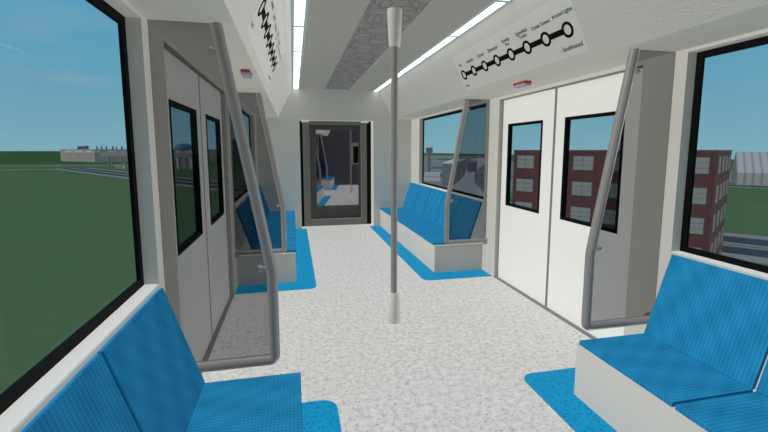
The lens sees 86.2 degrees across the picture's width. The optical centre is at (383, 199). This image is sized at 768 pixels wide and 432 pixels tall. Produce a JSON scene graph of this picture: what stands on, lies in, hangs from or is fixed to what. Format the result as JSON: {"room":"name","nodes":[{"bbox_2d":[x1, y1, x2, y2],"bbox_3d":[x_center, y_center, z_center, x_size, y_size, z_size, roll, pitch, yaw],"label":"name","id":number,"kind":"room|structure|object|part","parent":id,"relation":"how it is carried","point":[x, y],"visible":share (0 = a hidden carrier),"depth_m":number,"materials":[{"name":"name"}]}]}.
{"room":"train carriage","nodes":[
{"label":"train carriage","id":0,"kind":"room"},
{"bbox_2d":[13,0,258,431],"bbox_3d":[-1.478,0.080,3.380,0.095,2.232,9.670,-2,7,-12],"label":"wall","id":1,"kind":"structure","parent":0,"point":[145,42],"depth_m":2.08,"materials":[{"name":"grey plastic"}]},
{"bbox_2d":[0,0,158,431],"bbox_3d":[-0.867,-0.038,0.587,0.084,1.286,2.878,-2,7,-12],"label":"window","id":2,"kind":"structure","parent":1,"relation":"in","point":[19,400],"depth_m":1.50,"materials":[{"name":"black"}]},
{"bbox_3d":[-0.858,0.597,0.666,0.065,0.006,2.878,-2,7,-12],"label":"sill","id":3,"kind":"part","parent":2,"relation":"part of","materials":[{"name":"white plastic"}]},
{"bbox_2d":[164,49,211,361],"bbox_3d":[-1.375,0.153,2.868,0.044,2.186,1.016,-2,7,-12],"label":"door","id":4,"kind":"structure","parent":1,"relation":"in","point":[182,88],"depth_m":2.96,"materials":[{"name":"white metal"}]},
{"bbox_2d":[164,42,233,373],"bbox_3d":[-1.482,0.096,3.381,0.098,2.198,2.090,-2,7,-12],"label":"seal","id":5,"kind":"object","parent":1,"relation":"attached to","point":[169,49],"visible":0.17,"depth_m":3.38,"materials":[{"name":"grey rubber"}]},
{"bbox_2d":[126,0,277,116],"bbox_3d":[-1.298,-1.057,3.282,0.535,0.050,9.670,-2,7,-12],"label":"soffit","id":6,"kind":"structure","parent":1,"relation":"attached to","point":[186,23],"depth_m":2.26,"materials":[{"name":"grey plastic"}]},
{"bbox_2d":[240,69,251,78],"bbox_3d":[-1.114,-1.017,3.328,0.072,0.040,0.200,-2,7,-12],"label":"fire alarm","id":7,"kind":"object","parent":6,"relation":"attached to","point":[246,73],"visible":1,"depth_m":3.24,"materials":[{"name":"red plastic"}]},
{"bbox_2d":[198,76,229,335],"bbox_3d":[-1.599,0.031,3.877,0.044,2.186,0.991,-2,7,-12],"label":"door","id":8,"kind":"structure","parent":1,"relation":"in","point":[209,97],"depth_m":3.79,"materials":[{"name":"white"}]},
{"bbox_2d":[196,22,279,372],"bbox_3d":[-0.872,0.038,2.173,0.576,1.868,0.103,-2,7,-12],"label":"handrail","id":9,"kind":"object","parent":1,"relation":"attached to","point":[221,49],"depth_m":2.20,"materials":[{"name":"silver metal"}]},
{"bbox_2d":[234,109,250,207],"bbox_3d":[-2.081,-0.699,6.066,0.084,1.286,2.878,-2,7,-12],"label":"window","id":10,"kind":"structure","parent":1,"relation":"in","point":[244,194],"depth_m":6.13,"materials":[{"name":"black"}]},
{"bbox_3d":[-2.071,-0.064,6.144,0.065,0.006,2.878,-2,7,-12],"label":"sill","id":11,"kind":"part","parent":10,"relation":"part of","materials":[{"name":"white"}]},
{"bbox_2d":[235,93,286,257],"bbox_3d":[-1.428,-0.265,4.684,0.576,1.868,0.103,-2,7,-12],"label":"handrail","id":12,"kind":"object","parent":1,"relation":"attached to","point":[260,105],"depth_m":4.71,"materials":[{"name":"silver metal"}]},
{"bbox_2d":[316,135,318,165],"bbox_3d":[-2.825,-1.295,14.786,0.096,2.232,8.000,0,7,-3],"label":"wall","id":13,"kind":"structure","parent":0,"point":[317,146],"depth_m":18.54,"materials":[{"name":"grey"}]},
{"bbox_2d":[316,148,320,184],"bbox_3d":[-2.454,-1.391,14.025,0.576,1.868,0.103,0,7,-3],"label":"handrail","id":14,"kind":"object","parent":13,"relation":"attached to","point":[316,148],"depth_m":14.06,"materials":[{"name":"silver metal"}]},
{"bbox_2d":[317,134,327,179],"bbox_3d":[-2.574,-1.700,16.593,0.576,1.868,0.103,0,7,-3],"label":"handrail","id":15,"kind":"object","parent":13,"relation":"attached to","point":[326,178],"depth_m":16.61,"materials":[{"name":"silver metal"}]},
{"bbox_2d":[256,89,410,228],"bbox_3d":[-0.979,-0.821,8.523,3.120,2.790,0.300,-2,7,-12],"label":"wall","id":16,"kind":"structure","parent":0,"point":[301,104],"depth_m":8.27,"materials":[{"name":"grey plastic"}]},
{"bbox_2d":[299,120,370,225],"bbox_3d":[-1.003,-0.538,8.665,1.488,2.194,0.160,-2,7,-12],"label":"door frame","id":17,"kind":"structure","parent":16,"relation":"in","point":[365,126],"depth_m":8.69,"materials":[{"name":"grey metal"}]},
{"bbox_2d":[309,125,360,218],"bbox_3d":[-1.036,-0.591,8.790,1.110,2.000,0.050,-2,7,-12],"label":"door","id":18,"kind":"structure","parent":17,"relation":"attached to","point":[329,211],"depth_m":8.78,"materials":[{"name":"grey metal"}]},
{"bbox_3d":[-0.994,0.308,8.913,0.900,0.185,0.030,-2,7,-12],"label":"vent panel","id":19,"kind":"part","parent":18,"relation":"part of","materials":[{"name":"grey metal"}]},
{"bbox_2d":[319,130,357,184],"bbox_3d":[-1.407,-2.065,18.843,3.240,2.790,0.100,0,7,-3],"label":"wall","id":20,"kind":"structure","parent":0,"point":[336,144],"depth_m":18.77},
{"bbox_2d":[351,143,357,163],"bbox_3d":[-1.273,-2.095,18.760,0.500,0.970,0.070,0,7,-3],"label":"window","id":21,"kind":"structure","parent":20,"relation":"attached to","point":[354,146],"depth_m":18.72,"materials":[{"name":"beige"}]},
{"bbox_3d":[-1.242,-2.038,18.743,0.320,0.760,0.020,0,7,-3],"label":"cabinet door","id":22,"kind":"part","parent":21,"relation":"part of","materials":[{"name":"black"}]},
{"bbox_2d":[324,185,358,205],"bbox_3d":[-1.219,-0.121,15.002,3.200,0.150,8.000,0,7,-3],"label":"floor","id":23,"kind":"structure","parent":0,"point":[341,195],"depth_m":14.53,"materials":[{"name":"plastic"}]},
{"bbox_2d":[317,196,330,205],"bbox_3d":[-2.218,0.081,12.683,0.908,0.003,3.445,0,7,-3],"label":"floor mat","id":24,"kind":"object","parent":23,"relation":"on","point":[325,199],"visible":0.21,"depth_m":12.81,"materials":[{"name":"blue carpet"}]},
{"bbox_2d":[317,186,323,203],"bbox_3d":[-2.330,-0.381,12.680,0.686,0.916,2.750,0,7,-3],"label":"bench","id":25,"kind":"object","parent":24,"relation":"on","point":[320,189],"visible":0.2,"depth_m":13.01,"materials":[{"name":"grey"}]},
{"bbox_2d":[324,185,338,189],"bbox_3d":[-2.454,-0.527,17.731,0.908,0.003,2.375,0,7,-3],"label":"floor mat","id":26,"kind":"object","parent":23,"relation":"on","point":[334,187],"visible":0.43,"depth_m":17.13,"materials":[{"name":"blue plastic"}]},
{"bbox_2d":[316,166,333,188],"bbox_3d":[-2.571,-1.000,17.817,0.686,0.916,2.070,0,7,-3],"label":"bench","id":27,"kind":"object","parent":26,"relation":"on","point":[329,183],"visible":0.67,"depth_m":16.86,"materials":[{"name":"grey plastic"}]},
{"bbox_2d":[349,130,352,192],"bbox_3d":[-1.244,-1.647,15.357,0.133,2.795,0.133,0,7,-3],"label":"pole","id":28,"kind":"object","parent":23,"relation":"on","point":[351,188],"visible":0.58,"depth_m":15.39,"materials":[{"name":"grey metal"}]},
{"bbox_2d":[202,224,590,431],"bbox_3d":[0.068,1.208,3.971,3.440,0.150,10.090,-2,7,-12],"label":"floor","id":29,"kind":"structure","parent":0,"point":[459,355],"depth_m":3.40,"materials":[{"name":"plastic"}]},
{"bbox_2d":[235,229,316,293],"bbox_3d":[-1.625,0.828,6.492,0.908,0.003,3.745,-2,7,-12],"label":"floor mat","id":30,"kind":"object","parent":29,"relation":"on","point":[305,276],"visible":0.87,"depth_m":5.26,"materials":[{"name":"blue plastic"}]},
{"bbox_2d":[236,185,296,285],"bbox_3d":[-1.763,0.358,6.552,0.686,0.916,3.450,-2,7,-12],"label":"bench","id":31,"kind":"object","parent":30,"relation":"on","point":[247,265],"visible":0.59,"depth_m":4.99,"materials":[{"name":"blue fabric"}]},
{"bbox_3d":[-1.708,0.332,5.158,0.192,0.531,0.664,-2,7,-12],"label":"backrest","id":32,"kind":"part","parent":31,"relation":"part of","materials":[{"name":"blue fabric"}]},
{"bbox_3d":[-1.854,0.252,5.818,0.192,0.531,0.664,-2,7,-12],"label":"backrest","id":33,"kind":"part","parent":31,"relation":"part of","materials":[{"name":"blue fabric"}]},
{"bbox_3d":[-2.293,0.014,7.796,0.192,0.531,0.664,-2,7,-12],"label":"backrest","id":34,"kind":"part","parent":31,"relation":"part of","materials":[{"name":"blue fabric"}]},
{"bbox_2d":[302,400,341,431],"bbox_3d":[-0.352,1.520,0.747,0.908,0.003,3.745,-2,7,-12],"label":"floor mat","id":35,"kind":"object","parent":29,"relation":"on","point":[321,415],"visible":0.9,"depth_m":2.47,"materials":[{"name":"blue plastic"}]},
{"bbox_2d":[21,288,302,431],"bbox_3d":[-0.429,1.083,0.531,0.686,0.916,3.450,-2,7,-12],"label":"bench","id":36,"kind":"object","parent":35,"relation":"on","point":[147,377],"visible":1,"depth_m":1.74,"materials":[{"name":"blue fabric"}]},
{"bbox_3d":[-0.813,0.819,1.115,0.192,0.531,0.664,-2,7,-12],"label":"backrest","id":37,"kind":"part","parent":36,"relation":"part of","materials":[{"name":"blue fabric"}]},
{"bbox_3d":[-0.959,0.740,1.774,0.192,0.531,0.664,-2,7,-12],"label":"backrest","id":38,"kind":"part","parent":36,"relation":"part of","materials":[{"name":"blue fabric"}]},
{"bbox_2d":[387,7,401,323],"bbox_3d":[0.092,-0.241,3.689,0.133,2.795,0.133,-2,7,-12],"label":"pole","id":39,"kind":"object","parent":29,"relation":"on","point":[394,14],"visible":1,"depth_m":3.64,"materials":[{"name":"grey metal"}]},
{"bbox_2d":[387,291,400,323],"bbox_3d":[0.092,1.005,3.839,0.127,0.285,0.127,-2,7,-12],"label":"cup","id":40,"kind":"object","parent":39,"relation":"on","point":[393,313],"depth_m":3.79,"materials":[{"name":"grey plastic"}]},
{"bbox_2d":[387,7,401,47],"bbox_3d":[0.092,-1.474,3.540,0.133,0.310,0.133,-2,7,-12],"label":"cup","id":41,"kind":"object","parent":39,"relation":"on","point":[394,14],"depth_m":3.49,"materials":[{"name":"grey plastic"}]},
{"bbox_2d":[370,226,491,279],"bbox_3d":[0.536,0.771,6.964,0.908,0.003,3.745,-2,7,-12],"label":"floor mat","id":42,"kind":"object","parent":29,"relation":"on","point":[419,267],"visible":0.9,"depth_m":5.52,"materials":[{"name":"blue plastic"}]},
{"bbox_2d":[380,182,482,272],"bbox_3d":[0.613,0.295,7.071,0.686,0.916,3.450,-2,7,-12],"label":"bench","id":43,"kind":"object","parent":42,"relation":"on","point":[421,218],"visible":0.88,"depth_m":6.06,"materials":[{"name":"blue fabric"}]},
{"bbox_3d":[0.558,-0.061,8.418,0.192,0.531,0.664,-2,7,-12],"label":"backrest","id":44,"kind":"part","parent":43,"relation":"part of","materials":[{"name":"blue fabric"}]},
{"bbox_3d":[0.704,0.018,7.759,0.192,0.531,0.664,-2,7,-12],"label":"backrest","id":45,"kind":"part","parent":43,"relation":"part of","materials":[{"name":"blue fabric"}]},
{"bbox_3d":[0.850,0.098,7.100,0.192,0.531,0.664,-2,7,-12],"label":"backrest","id":46,"kind":"part","parent":43,"relation":"part of","materials":[{"name":"blue fabric"}]},
{"bbox_3d":[0.996,0.177,6.440,0.192,0.531,0.664,-2,7,-12],"label":"backrest","id":47,"kind":"part","parent":43,"relation":"part of","materials":[{"name":"blue fabric"}]},
{"bbox_3d":[1.142,0.257,5.781,0.192,0.531,0.664,-2,7,-12],"label":"backrest","id":48,"kind":"part","parent":43,"relation":"part of","materials":[{"name":"blue fabric"}]},
{"bbox_2d":[524,367,616,431],"bbox_3d":[1.808,1.463,1.219,0.908,0.003,3.745,-2,7,-12],"label":"floor mat","id":49,"kind":"object","parent":29,"relation":"on","point":[555,387],"visible":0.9,"depth_m":2.65,"materials":[{"name":"blue carpet"}]},
{"bbox_2d":[574,254,767,431],"bbox_3d":[1.946,1.021,1.049,0.686,0.916,3.450,-2,7,-12],"label":"bench","id":50,"kind":"object","parent":49,"relation":"on","point":[697,363],"visible":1,"depth_m":2.28,"materials":[{"name":"blue fabric"}]},
{"bbox_3d":[1.892,0.665,2.397,0.192,0.531,0.664,-2,7,-12],"label":"backrest","id":51,"kind":"part","parent":50,"relation":"part of","materials":[{"name":"blue fabric"}]},
{"bbox_3d":[2.038,0.744,1.738,0.192,0.531,0.664,-2,7,-12],"label":"backrest","id":52,"kind":"part","parent":50,"relation":"part of","materials":[{"name":"blue fabric"}]},
{"bbox_2d":[300,0,493,90],"bbox_3d":[0.092,-1.663,3.517,1.800,0.080,9.670,-2,7,-12],"label":"ceiling","id":53,"kind":"structure","parent":0,"point":[331,24],"depth_m":4.26,"materials":[{"name":"grey"}]},
{"bbox_2d":[224,0,291,115],"bbox_3d":[-0.897,-1.341,3.337,0.285,0.600,9.670,-2,7,-12],"label":"bulkhead","id":54,"kind":"object","parent":53,"relation":"attached to","point":[278,89],"visible":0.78,"depth_m":3.74,"materials":[{"name":"grey plastic"}]},
{"bbox_2d":[246,0,284,84],"bbox_3d":[-0.917,-1.277,3.340,0.190,0.370,2.060,-2,7,-12],"label":"poster","id":55,"kind":"object","parent":54,"relation":"attached to","point":[265,31],"visible":1,"depth_m":3.04,"materials":[{"name":"grey paper"}]},
{"bbox_2d":[291,0,309,88],"bbox_3d":[-0.684,-1.615,3.338,0.148,0.033,9.695,-2,7,-12],"label":"recessed light","id":56,"kind":"object","parent":53,"relation":"in","point":[299,8],"visible":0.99,"depth_m":4.30,"materials":[{"name":"grey plastic"}]},
{"bbox_2d":[294,80,298,88],"bbox_3d":[-1.617,-2.119,7.552,0.089,0.019,1.005,-2,7,-12],"label":"diffuser","id":57,"kind":"object","parent":56,"relation":"attached to","point":[296,82],"depth_m":7.52,"materials":[{"name":"white plastic"}]},
{"bbox_2d":[294,69,299,79],"bbox_3d":[-1.392,-1.997,6.534,0.089,0.019,1.005,-2,7,-12],"label":"diffuser","id":58,"kind":"object","parent":56,"relation":"attached to","point":[296,71],"depth_m":6.53,"materials":[{"name":"white plastic"}]},
{"bbox_2d":[294,52,300,67],"bbox_3d":[-1.166,-1.874,5.516,0.089,0.019,1.005,-2,7,-12],"label":"diffuser","id":59,"kind":"object","parent":56,"relation":"attached to","point":[297,55],"depth_m":5.47,"materials":[{"name":"white plastic"}]},
{"bbox_2d":[294,27,302,50],"bbox_3d":[-0.941,-1.751,4.497,0.089,0.019,1.005,-2,7,-12],"label":"diffuser","id":60,"kind":"object","parent":56,"relation":"attached to","point":[298,31],"depth_m":4.44,"materials":[{"name":"white plastic"}]},
{"bbox_2d":[294,0,305,25],"bbox_3d":[-0.715,-1.629,3.479,0.089,0.019,1.005,-2,7,-12],"label":"diffuser","id":61,"kind":"object","parent":56,"relation":"attached to","point":[299,5],"depth_m":3.59,"materials":[{"name":"white plastic"}]},
{"bbox_2d":[325,0,431,89],"bbox_3d":[0.092,-1.646,3.519,0.490,0.034,9.670,-2,7,-12],"label":"ceiling strip","id":62,"kind":"object","parent":53,"relation":"attached to","point":[369,40],"visible":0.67,"depth_m":4.52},
{"bbox_2d":[373,0,513,90],"bbox_3d":[0.873,-1.655,3.678,0.148,0.033,9.695,-2,7,-12],"label":"recessed light","id":63,"kind":"object","parent":53,"relation":"in","point":[493,7],"visible":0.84,"depth_m":4.26,"materials":[{"name":"grey plastic"}]},
{"bbox_2d":[375,84,387,90],"bbox_3d":[-0.060,-2.160,7.892,0.089,0.019,1.005,-2,7,-12],"label":"diffuser","id":64,"kind":"object","parent":63,"relation":"attached to","point":[382,86],"depth_m":7.86,"materials":[{"name":"white plastic"}]},
{"bbox_2d":[401,58,423,71],"bbox_3d":[0.391,-1.915,5.855,0.089,0.019,1.005,-2,7,-12],"label":"diffuser","id":65,"kind":"object","parent":63,"relation":"attached to","point":[417,61],"depth_m":5.76,"materials":[{"name":"white plastic"}]},
{"bbox_2d":[421,37,455,57],"bbox_3d":[0.616,-1.792,4.837,0.089,0.019,1.005,-2,7,-12],"label":"diffuser","id":66,"kind":"object","parent":63,"relation":"attached to","point":[445,41],"depth_m":4.76,"materials":[{"name":"white plastic"}]},
{"bbox_2d":[452,2,504,35],"bbox_3d":[0.842,-1.669,3.819,0.089,0.019,1.005,-2,7,-12],"label":"diffuser","id":67,"kind":"object","parent":63,"relation":"attached to","point":[493,7],"depth_m":3.73,"materials":[{"name":"white plastic"}]},
{"bbox_2d":[379,0,767,117],"bbox_3d":[1.081,-1.393,3.769,0.285,0.600,9.670,-2,7,-12],"label":"bulkhead","id":68,"kind":"object","parent":53,"relation":"attached to","point":[608,26],"visible":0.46,"depth_m":2.76,"materials":[{"name":"grey plastic"}]},
{"bbox_2d":[452,0,588,90],"bbox_3d":[1.101,-1.330,3.781,0.190,0.370,2.060,-2,7,-12],"label":"map","id":69,"kind":"object","parent":68,"relation":"attached to","point":[553,32],"visible":1,"depth_m":3.41,"materials":[{"name":"grey paper"}]},
{"bbox_2d":[411,28,767,379],"bbox_3d":[1.662,-0.003,4.065,0.095,2.232,9.670,-2,7,-12],"label":"wall","id":70,"kind":"structure","parent":0,"point":[668,80],"depth_m":2.88,"materials":[{"name":"grey plastic"}]},
{"bbox_2d":[421,103,486,200],"bbox_3d":[1.051,-0.781,6.749,0.084,1.286,2.878,-2,7,-12],"label":"window","id":71,"kind":"structure","parent":70,"relation":"in","point":[481,198],"depth_m":6.79,"materials":[{"name":"black"}]},
{"bbox_3d":[1.041,-0.146,6.824,0.065,0.006,2.878,-2,7,-12],"label":"sill","id":72,"kind":"part","parent":71,"relation":"part of","materials":[{"name":"white"}]},
{"bbox_2d":[444,99,487,244],"bbox_3d":[1.056,-0.330,5.227,0.576,1.868,0.103,-2,7,-12],"label":"handrail","id":73,"kind":"object","parent":70,"relation":"attached to","point":[465,109],"depth_m":5.18,"materials":[{"name":"silver metal"}]},
{"bbox_2d":[498,89,555,305],"bbox_3d":[1.562,-0.052,4.567,0.044,2.186,0.991,-2,7,-12],"label":"door","id":74,"kind":"structure","parent":70,"relation":"in","point":[524,231],"depth_m":4.47,"materials":[{"name":"white metal"}]},
{"bbox_2d":[494,65,642,338],"bbox_3d":[1.665,0.014,4.068,0.098,2.198,2.090,-2,7,-12],"label":"seal","id":75,"kind":"object","parent":70,"relation":"attached to","point":[545,307],"visible":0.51,"depth_m":4.08,"materials":[{"name":"grey rubber"}]},
{"bbox_2d":[398,4,767,119],"bbox_3d":[1.481,-1.131,3.889,0.535,0.050,9.670,-2,7,-12],"label":"soffit","id":76,"kind":"structure","parent":70,"relation":"attached to","point":[755,19],"depth_m":2.68,"materials":[{"name":"grey"}]},
{"bbox_2d":[513,80,531,87],"bbox_3d":[1.298,-1.081,3.854,0.072,0.040,0.200,-2,7,-12],"label":"light","id":77,"kind":"object","parent":76,"relation":"attached to","point":[524,83],"visible":1,"depth_m":3.80,"materials":[{"name":"red plastic"}]},
{"bbox_2d":[547,68,642,337],"bbox_3d":[1.785,0.070,3.558,0.044,2.186,1.016,-2,7,-12],"label":"door","id":78,"kind":"structure","parent":70,"relation":"in","point":[599,97],"depth_m":3.48,"materials":[{"name":"white"}]},
{"bbox_2d":[581,48,650,330],"bbox_3d":[1.612,-0.028,2.716,0.576,1.868,0.103,-2,7,-12],"label":"handrail","id":79,"kind":"object","parent":70,"relation":"attached to","point":[631,70],"depth_m":2.66,"materials":[{"name":"grey metal"}]},
{"bbox_2d":[671,36,767,277],"bbox_3d":[2.264,-0.121,1.271,0.084,1.286,2.878,-2,7,-12],"label":"window","id":80,"kind":"structure","parent":70,"relation":"in","point":[738,264],"depth_m":2.59,"materials":[{"name":"black"}]},
{"bbox_3d":[2.255,0.515,1.345,0.065,0.006,2.878,-2,7,-12],"label":"sill","id":81,"kind":"part","parent":80,"relation":"part of","materials":[{"name":"white plastic"}]},
{"bbox_3d":[-1.219,-3.005,14.655,1.800,0.080,8.000,0,7,-3],"label":"ceiling","id":82,"kind":"structure","parent":0,"visible":0},
{"bbox_2d":[316,130,329,135],"bbox_3d":[-2.230,-2.704,14.643,0.285,0.600,8.000,0,7,-3],"label":"bulkhead","id":83,"kind":"object","parent":82,"relation":"attached to","point":[325,132],"visible":0.18,"depth_m":16.70,"materials":[{"name":"grey"}]},
{"label":"outside","id":84,"kind":"structure","parent":0,"visible":0},
{"bbox_2d":[48,165,127,165],"bbox_3d":[-334.279,-33.252,405.625,180.133,0.150,13.999,-2,7,-12],"label":"footpath","id":85,"kind":"structure","parent":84,"point":[48,165],"depth_m":411.17,"materials":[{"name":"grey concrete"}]},
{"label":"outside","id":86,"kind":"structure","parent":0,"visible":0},
{"bbox_2d":[20,169,80,169],"bbox_3d":[-321.627,-22.190,313.849,165.436,0.150,16.989,-2,7,-12],"label":"footpath","id":87,"kind":"structure","parent":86,"point":[20,169],"depth_m":327.01,"materials":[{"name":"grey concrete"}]},
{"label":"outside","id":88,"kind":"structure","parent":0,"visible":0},
{"bbox_2d":[0,151,767,393],"bbox_3d":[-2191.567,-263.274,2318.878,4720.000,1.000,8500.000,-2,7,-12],"label":"ground","id":89,"kind":"structure","parent":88,"point":[67,252],"depth_m":70.46,"materials":[{"name":"green plant"}]},
{"bbox_2d":[99,152,126,166],"bbox_3d":[-228.452,-34.846,363.904,67.357,13.300,10.000,4,8,28],"label":"canopy","id":90,"kind":"object","parent":89,"relation":"on","point":[109,154],"visible":0.44,"depth_m":366.95,"materials":[{"name":"grey concrete"}]},
{"bbox_2d":[115,165,124,168],"bbox_3d":[-221.253,-27.010,343.600,6.000,2.600,4.300,-2,7,-12],"label":"kiosk","id":91,"kind":"object","parent":89,"relation":"on","point":[123,166],"visible":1,"depth_m":342.08,"materials":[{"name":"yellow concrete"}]},
{"bbox_2d":[60,146,216,161],"bbox_3d":[-299.666,-69.061,616.440,309.269,20.800,105.115,-4,8,-28],"label":"building","id":92,"kind":"structure","parent":89,"relation":"on","point":[74,155],"depth_m":537.18,"materials":[{"name":"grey concrete"}]},
{"bbox_2d":[174,153,191,171],"bbox_3d":[-144.592,-26.723,297.346,31.890,13.100,10.000,4,8,29],"label":"canopy","id":93,"kind":"object","parent":89,"relation":"on","point":[179,155],"visible":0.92,"depth_m":294.86,"materials":[{"name":"grey concrete"}]},
{"bbox_2d":[174,143,192,168],"bbox_3d":[-165.968,-36.147,342.524,15.899,21.000,15.899,-2,7,-12],"label":"domed building","id":94,"kind":"structure","parent":89,"relation":"on","point":[180,148],"depth_m":336.90,"materials":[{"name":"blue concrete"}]},
{"bbox_2d":[232,139,241,165],"bbox_3d":[-140.566,-44.894,396.291,19.000,25.500,14.600,-2,7,-12],"label":"tower","id":95,"kind":"structure","parent":89,"relation":"on","point":[235,152],"depth_m":390.05,"materials":[{"name":"grey concrete"}]},
{"bbox_2d":[442,159,466,185],"bbox_3d":[37.301,-15.716,218.974,43.900,10.000,81.300,-2,7,-12],"label":"grey hall","id":96,"kind":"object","parent":89,"relation":"on","point":[461,163],"visible":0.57,"depth_m":192.71,"materials":[{"name":"grey concrete"}]},
{"bbox_2d":[466,160,477,171],"bbox_3d":[69.900,-26.977,327.866,41.000,6.300,77.100,-2,7,-12],"label":"low hall","id":97,"kind":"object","parent":89,"relation":"on","point":[471,166],"visible":0.86,"depth_m":291.28,"materials":[{"name":"grey concrete"}]},
{"bbox_2d":[512,150,732,254],"bbox_3d":[30.446,1.386,53.599,20.858,15.620,17.420,6,9,43],"label":"brick building","id":98,"kind":"structure","parent":89,"relation":"on","point":[585,168],"depth_m":47.06,"materials":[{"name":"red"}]},
{"bbox_2d":[731,152,767,185],"bbox_3d":[201.361,-13.645,182.154,70.000,14.700,46.200,5,9,38],"label":"warehouse","id":99,"kind":"structure","parent":89,"relation":"on","point":[748,168],"depth_m":186.92,"materials":[{"name":"metal"}]},
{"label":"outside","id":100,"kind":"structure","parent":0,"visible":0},
{"bbox_2d":[0,151,59,155],"bbox_3d":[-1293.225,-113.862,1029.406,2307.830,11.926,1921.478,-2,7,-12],"label":"hills","id":101,"kind":"structure","parent":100,"point":[17,153],"depth_m":1187.72,"materials":[{"name":"green plant"}]},
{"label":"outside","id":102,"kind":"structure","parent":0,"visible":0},
{"bbox_2d":[0,155,176,163],"bbox_3d":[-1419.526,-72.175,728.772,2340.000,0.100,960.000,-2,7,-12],"label":"meadow","id":103,"kind":"structure","parent":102,"point":[46,159],"depth_m":608.26,"materials":[{"name":"green plant"}]},
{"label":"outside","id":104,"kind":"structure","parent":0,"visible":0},
{"bbox_2d":[424,156,513,202],"bbox_3d":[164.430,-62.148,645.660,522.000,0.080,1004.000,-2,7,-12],"label":"plaza","id":105,"kind":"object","parent":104,"point":[434,163],"visible":0.04,"depth_m":346.15,"materials":[{"name":"grey concrete"}]},
{"bbox_2d":[426,148,432,171],"bbox_3d":[32.108,-28.153,291.662,4.600,17.300,1.200,0,7,-1],"label":"signpost","id":106,"kind":"object","parent":105,"relation":"on","point":[429,151],"visible":0.89,"depth_m":290.89,"materials":[{"name":"grey metal"}]},
{"bbox_3d":[32.108,-26.515,291.859,1.800,14.000,0.800,0,7,-1],"label":"post","id":107,"kind":"part","parent":106,"relation":"part of","materials":[{"name":"grey metal"}]},
{"bbox_2d":[424,172,439,180],"bbox_3d":[24.275,-11.422,207.169,8.000,4.300,2.400,1,7,5],"label":"container","id":108,"kind":"object","parent":105,"relation":"on","point":[428,176],"visible":0.93,"depth_m":206.04,"materials":[{"name":"grey"}]},
{"bbox_2d":[482,168,484,185],"bbox_3d":[55.339,-11.392,218.201,81.102,1.600,178.472,-2,7,-12],"label":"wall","id":109,"kind":"structure","parent":105,"relation":"on","point":[483,172],"depth_m":218.16,"materials":[{"name":"grey concrete"}]},
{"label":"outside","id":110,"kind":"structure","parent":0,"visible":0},
{"bbox_2d":[76,168,767,245],"bbox_3d":[-55.659,-5.164,172.376,331.093,0.200,446.082,-2,7,-12],"label":"road","id":111,"kind":"structure","parent":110,"point":[741,240],"depth_m":71.12,"materials":[{"name":"grey asphalt"}]},
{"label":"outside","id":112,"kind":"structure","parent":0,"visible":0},
{"bbox_2d":[61,168,767,257],"bbox_3d":[-62.112,-4.282,165.055,330.771,0.200,445.845,-2,7,-12],"label":"road","id":113,"kind":"structure","parent":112,"point":[727,249],"depth_m":63.97,"materials":[{"name":"grey asphalt"}]},
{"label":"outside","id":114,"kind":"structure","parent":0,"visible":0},
{"bbox_2d":[475,175,767,187],"bbox_3d":[155.807,-5.620,176.159,169.022,0.200,200.854,-2,7,-12],"label":"road","id":115,"kind":"structure","parent":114,"point":[475,175],"depth_m":174.44,"materials":[{"name":"grey asphalt"}]},
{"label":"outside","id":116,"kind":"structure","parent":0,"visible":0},
{"bbox_2d":[452,158,484,196],"bbox_3d":[110.547,-39.715,459.041,328.000,0.200,644.000,-2,7,-12],"label":"road","id":117,"kind":"structure","parent":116,"point":[467,184],"depth_m":189.86,"materials":[{"name":"grey asphalt"}]},
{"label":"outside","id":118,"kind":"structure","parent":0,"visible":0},
{"bbox_2d":[73,168,767,247],"bbox_3d":[-54.605,-5.268,173.577,335.600,0.120,449.406,-2,7,-12],"label":"verge","id":119,"kind":"structure","parent":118,"point":[725,233],"depth_m":74.82,"materials":[{"name":"green plant"}]},
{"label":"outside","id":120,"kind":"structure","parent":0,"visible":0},
{"bbox_2d":[65,168,767,264],"bbox_3d":[-63.034,-4.116,164.014,335.439,0.120,449.287,-2,7,-12],"label":"verge","id":121,"kind":"structure","parent":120,"point":[761,260],"depth_m":64.30,"materials":[{"name":"green plant"}]},
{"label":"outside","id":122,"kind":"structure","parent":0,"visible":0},
{"bbox_2d":[511,177,767,188],"bbox_3d":[155.807,-5.580,176.164,174.399,0.120,205.336,-2,7,-12],"label":"verge","id":123,"kind":"structure","parent":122,"point":[511,177],"depth_m":171.72,"materials":[{"name":"green plant"}]}
]}

